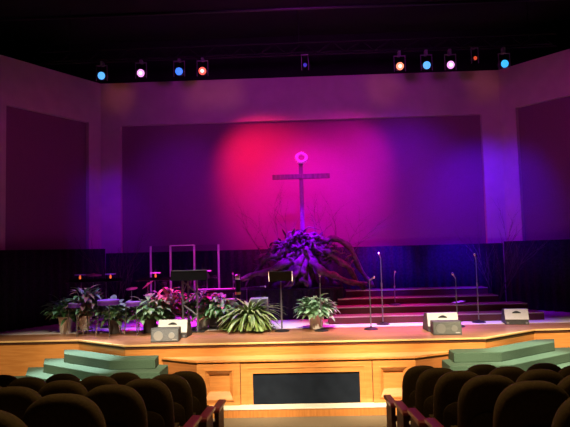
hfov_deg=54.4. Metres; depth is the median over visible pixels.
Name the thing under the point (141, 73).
lamp
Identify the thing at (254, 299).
amplifier
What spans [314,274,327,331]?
microphone stand
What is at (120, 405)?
seat
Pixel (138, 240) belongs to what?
tree
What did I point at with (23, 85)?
wall
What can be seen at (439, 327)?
grille
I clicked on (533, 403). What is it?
seat
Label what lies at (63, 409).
seat
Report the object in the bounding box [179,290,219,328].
potted plant
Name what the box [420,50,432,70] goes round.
lamp
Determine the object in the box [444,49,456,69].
lamp
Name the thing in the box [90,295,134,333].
potted plant
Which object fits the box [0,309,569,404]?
stage platform
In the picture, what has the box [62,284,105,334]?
potted plant
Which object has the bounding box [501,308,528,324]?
monitor wedge
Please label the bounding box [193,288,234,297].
keyboard
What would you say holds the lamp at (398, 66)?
hanging from the lighting truss
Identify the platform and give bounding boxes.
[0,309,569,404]
[227,285,343,319]
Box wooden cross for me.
[272,163,329,231]
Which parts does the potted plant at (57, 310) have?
pot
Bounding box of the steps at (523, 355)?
[442,339,569,370]
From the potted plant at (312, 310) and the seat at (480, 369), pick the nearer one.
the seat at (480, 369)
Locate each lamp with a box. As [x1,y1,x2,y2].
[96,61,108,80]
[135,60,146,77]
[173,58,184,75]
[197,57,207,75]
[301,54,308,69]
[393,50,405,71]
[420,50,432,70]
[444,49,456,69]
[470,47,478,63]
[497,47,510,68]
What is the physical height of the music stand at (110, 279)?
1.190 m
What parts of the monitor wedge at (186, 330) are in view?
panel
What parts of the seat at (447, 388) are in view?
panel, armrest, backrest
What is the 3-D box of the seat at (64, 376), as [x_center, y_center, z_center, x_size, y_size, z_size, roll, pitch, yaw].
[-2.683,2.540,7.149,0.697,1.038,0.610,-2,-4,1]
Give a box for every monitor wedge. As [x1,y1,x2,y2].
[158,319,191,337]
[423,312,457,331]
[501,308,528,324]
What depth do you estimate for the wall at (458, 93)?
14.71 m
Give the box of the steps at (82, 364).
[14,350,167,380]
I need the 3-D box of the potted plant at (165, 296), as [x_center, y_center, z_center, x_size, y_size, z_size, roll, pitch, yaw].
[-2.516,2.004,11.810,1.152,0.913,1.210,1,-5,-35]
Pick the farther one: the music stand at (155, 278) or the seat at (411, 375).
the music stand at (155, 278)
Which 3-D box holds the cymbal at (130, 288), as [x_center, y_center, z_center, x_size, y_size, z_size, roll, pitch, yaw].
[-3.438,2.089,12.504,0.464,0.875,0.406,-2,-4,1]
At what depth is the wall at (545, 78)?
14.14 m
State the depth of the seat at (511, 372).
6.14 m
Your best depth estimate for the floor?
8.85 m
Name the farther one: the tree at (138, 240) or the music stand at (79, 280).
the tree at (138, 240)
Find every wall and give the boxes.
[0,55,100,249]
[101,70,506,301]
[498,49,569,240]
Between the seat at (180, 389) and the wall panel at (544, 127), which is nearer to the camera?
the seat at (180, 389)
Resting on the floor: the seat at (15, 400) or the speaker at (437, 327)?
the seat at (15, 400)
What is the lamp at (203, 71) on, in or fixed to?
hanging from the lighting truss
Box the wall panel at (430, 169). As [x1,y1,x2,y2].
[122,115,485,252]
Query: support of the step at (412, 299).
on the stage platform at (20, 349)
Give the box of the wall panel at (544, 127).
[518,96,569,240]
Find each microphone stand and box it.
[244,285,265,301]
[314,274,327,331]
[364,276,377,329]
[376,252,389,324]
[389,270,401,305]
[451,273,464,326]
[472,253,485,322]
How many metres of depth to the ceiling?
15.34 m
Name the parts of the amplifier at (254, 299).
control panel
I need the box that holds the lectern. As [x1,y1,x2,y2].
[171,270,209,332]
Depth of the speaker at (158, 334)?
10.10 m
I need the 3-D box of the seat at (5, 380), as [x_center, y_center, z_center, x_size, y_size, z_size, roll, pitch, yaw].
[-3.452,2.562,7.169,0.697,1.038,0.610,-2,-4,1]
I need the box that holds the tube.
[234,274,240,304]
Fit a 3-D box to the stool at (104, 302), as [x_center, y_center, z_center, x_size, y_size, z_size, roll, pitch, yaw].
[-3.562,2.086,11.107,0.494,0.707,0.484,-2,-4,13]
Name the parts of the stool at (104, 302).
leg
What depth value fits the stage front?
9.39 m
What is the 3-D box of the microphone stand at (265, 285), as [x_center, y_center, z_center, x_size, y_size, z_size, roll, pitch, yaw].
[-0.690,2.023,12.316,0.584,0.848,0.280,-2,-4,1]
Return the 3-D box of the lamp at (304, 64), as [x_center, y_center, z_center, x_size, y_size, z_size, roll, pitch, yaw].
[0.477,-3.594,13.299,0.172,0.380,0.358,-2,-4,1]
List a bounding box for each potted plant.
[40,294,79,332]
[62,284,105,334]
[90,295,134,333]
[123,293,175,332]
[144,287,194,319]
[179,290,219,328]
[199,292,242,329]
[292,293,339,329]
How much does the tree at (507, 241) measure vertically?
2.840 m
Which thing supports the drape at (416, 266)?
on the stage platform at (20, 349)
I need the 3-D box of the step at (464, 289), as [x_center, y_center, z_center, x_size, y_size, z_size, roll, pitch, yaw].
[3.152,2.116,13.410,3.360,0.609,0.461,-2,-4,1]
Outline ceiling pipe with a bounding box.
[0,0,555,20]
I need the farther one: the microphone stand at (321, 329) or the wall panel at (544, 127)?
the wall panel at (544, 127)
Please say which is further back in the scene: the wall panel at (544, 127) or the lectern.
the wall panel at (544, 127)
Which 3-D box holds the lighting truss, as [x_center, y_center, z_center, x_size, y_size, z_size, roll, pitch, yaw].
[0.227,-4.447,13.451,12.400,1.366,0.302,-2,-4,1]
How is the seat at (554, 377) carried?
on the floor
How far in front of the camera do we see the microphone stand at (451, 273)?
11.11 m
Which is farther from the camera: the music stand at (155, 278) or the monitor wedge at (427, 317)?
the music stand at (155, 278)
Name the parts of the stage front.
panel moulding, access door, screen frame, panel moulding, access door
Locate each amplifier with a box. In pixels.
[208,297,234,327]
[250,296,268,325]
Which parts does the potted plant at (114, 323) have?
pot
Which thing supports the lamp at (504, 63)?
hanging from the lighting truss
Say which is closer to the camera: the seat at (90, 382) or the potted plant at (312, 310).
the seat at (90, 382)
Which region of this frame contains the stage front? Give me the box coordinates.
[161,351,448,417]
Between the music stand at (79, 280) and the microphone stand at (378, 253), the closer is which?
the microphone stand at (378, 253)
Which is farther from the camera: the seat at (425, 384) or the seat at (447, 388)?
the seat at (425, 384)
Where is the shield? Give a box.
[150,244,219,321]
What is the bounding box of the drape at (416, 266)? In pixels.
[333,243,505,301]
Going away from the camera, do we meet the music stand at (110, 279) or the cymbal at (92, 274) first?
the music stand at (110, 279)
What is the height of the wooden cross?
1.770 m
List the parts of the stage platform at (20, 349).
under trim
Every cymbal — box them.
[85,273,100,323]
[122,287,139,325]
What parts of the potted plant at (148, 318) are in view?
pot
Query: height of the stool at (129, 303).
0.657 m
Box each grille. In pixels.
[151,329,177,341]
[434,322,460,333]
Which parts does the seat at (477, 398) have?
armrest, backrest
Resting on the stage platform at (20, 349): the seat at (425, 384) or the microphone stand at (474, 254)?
the microphone stand at (474, 254)
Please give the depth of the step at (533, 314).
11.82 m
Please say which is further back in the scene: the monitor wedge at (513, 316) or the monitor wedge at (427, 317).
the monitor wedge at (513, 316)
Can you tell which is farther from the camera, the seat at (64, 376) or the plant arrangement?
the plant arrangement
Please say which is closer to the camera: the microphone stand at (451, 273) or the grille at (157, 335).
the grille at (157, 335)
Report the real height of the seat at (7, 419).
1.038 m
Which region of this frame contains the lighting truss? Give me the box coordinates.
[39,2,556,64]
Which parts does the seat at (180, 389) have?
backrest, armrest, panel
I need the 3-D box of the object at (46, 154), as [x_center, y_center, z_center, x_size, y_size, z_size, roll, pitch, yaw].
[-5.884,0.682,13.508,0.280,6.230,2.240,-4,-5,33]
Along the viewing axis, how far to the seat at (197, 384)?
6.86 m
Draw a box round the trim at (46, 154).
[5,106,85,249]
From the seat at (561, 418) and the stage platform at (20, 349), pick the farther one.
the stage platform at (20, 349)
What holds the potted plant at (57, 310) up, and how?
on the stage platform at (20, 349)
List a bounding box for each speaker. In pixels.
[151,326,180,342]
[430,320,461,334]
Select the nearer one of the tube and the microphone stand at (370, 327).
the microphone stand at (370, 327)
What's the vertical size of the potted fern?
0.706 m
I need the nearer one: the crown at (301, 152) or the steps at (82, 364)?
the steps at (82, 364)
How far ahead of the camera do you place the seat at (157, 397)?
5.10 m
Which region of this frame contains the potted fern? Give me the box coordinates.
[214,296,286,332]
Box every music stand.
[65,274,91,328]
[85,273,122,327]
[135,272,170,326]
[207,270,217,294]
[268,271,292,331]
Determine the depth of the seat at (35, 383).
6.01 m
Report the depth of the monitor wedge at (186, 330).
10.63 m
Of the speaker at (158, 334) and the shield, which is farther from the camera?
the shield
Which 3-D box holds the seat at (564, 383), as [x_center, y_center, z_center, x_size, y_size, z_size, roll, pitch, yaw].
[2.374,1.831,4.704,0.697,1.038,0.610,-2,-4,1]
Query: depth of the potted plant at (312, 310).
11.18 m
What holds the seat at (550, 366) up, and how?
on the floor
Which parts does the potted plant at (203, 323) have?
pot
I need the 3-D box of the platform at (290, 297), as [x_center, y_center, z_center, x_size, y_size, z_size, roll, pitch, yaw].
[0.022,2.140,13.314,2.730,0.712,0.955,-2,-4,1]
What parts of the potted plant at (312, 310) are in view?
pot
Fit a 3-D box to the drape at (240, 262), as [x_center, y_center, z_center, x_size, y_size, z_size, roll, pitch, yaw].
[-2.507,1.649,14.291,4.205,1.347,0.082,-2,-4,1]
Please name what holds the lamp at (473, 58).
hanging from the lighting truss
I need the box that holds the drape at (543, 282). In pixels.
[504,239,569,311]
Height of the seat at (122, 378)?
1.038 m
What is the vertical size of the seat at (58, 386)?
1.038 m
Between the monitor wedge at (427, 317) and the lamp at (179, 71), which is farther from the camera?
the lamp at (179, 71)
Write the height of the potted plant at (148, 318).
0.787 m
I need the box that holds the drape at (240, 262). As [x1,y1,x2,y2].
[106,249,268,305]
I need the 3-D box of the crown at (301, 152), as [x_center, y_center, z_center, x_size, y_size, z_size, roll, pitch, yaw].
[0.399,-1.355,13.473,0.331,0.316,0.125,-2,-4,1]
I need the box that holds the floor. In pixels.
[213,415,410,426]
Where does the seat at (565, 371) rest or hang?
on the floor
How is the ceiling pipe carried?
attached to the ceiling
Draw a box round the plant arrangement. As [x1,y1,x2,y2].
[229,187,399,289]
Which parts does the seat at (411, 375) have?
armrest, panel, backrest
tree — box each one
[64,212,156,321]
[455,199,553,301]
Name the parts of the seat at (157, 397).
backrest, armrest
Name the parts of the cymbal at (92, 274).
plate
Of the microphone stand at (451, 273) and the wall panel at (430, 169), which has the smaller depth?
the microphone stand at (451, 273)
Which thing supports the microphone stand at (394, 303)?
on the step at (467, 306)
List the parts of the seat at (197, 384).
backrest, panel, armrest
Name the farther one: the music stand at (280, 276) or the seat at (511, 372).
the music stand at (280, 276)
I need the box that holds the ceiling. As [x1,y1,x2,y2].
[0,0,569,83]
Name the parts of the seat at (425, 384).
armrest, panel, backrest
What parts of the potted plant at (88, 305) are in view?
pot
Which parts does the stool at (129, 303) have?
leg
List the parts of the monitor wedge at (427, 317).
panel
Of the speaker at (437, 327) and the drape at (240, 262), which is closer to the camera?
the speaker at (437, 327)
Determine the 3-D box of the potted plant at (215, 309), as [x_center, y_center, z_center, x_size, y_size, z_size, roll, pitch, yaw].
[-1.304,2.043,11.582,0.927,0.739,0.983,-4,-4,28]
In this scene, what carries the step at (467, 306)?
on the stage platform at (20, 349)
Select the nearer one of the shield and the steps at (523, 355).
the steps at (523, 355)
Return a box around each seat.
[0,375,16,387]
[0,386,41,419]
[0,410,26,426]
[7,377,46,391]
[22,393,105,426]
[38,380,87,396]
[45,373,80,382]
[79,376,117,391]
[85,384,147,426]
[110,372,140,384]
[125,378,201,426]
[152,374,214,426]
[173,371,225,426]
[384,365,433,426]
[394,368,452,426]
[407,371,478,426]
[424,375,514,426]
[467,364,496,374]
[488,366,525,381]
[493,380,568,426]
[515,369,563,384]
[527,363,560,371]
[551,397,569,426]
[557,375,569,396]
[558,365,569,376]
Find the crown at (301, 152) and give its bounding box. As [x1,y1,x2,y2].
[295,151,307,163]
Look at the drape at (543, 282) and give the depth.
13.35 m
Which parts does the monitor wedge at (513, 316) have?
panel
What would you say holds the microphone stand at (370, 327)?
on the stage platform at (20, 349)
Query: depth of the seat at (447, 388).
5.32 m
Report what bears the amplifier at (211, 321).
on the stage platform at (20, 349)
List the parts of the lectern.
post, post, post, plate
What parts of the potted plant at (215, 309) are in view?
pot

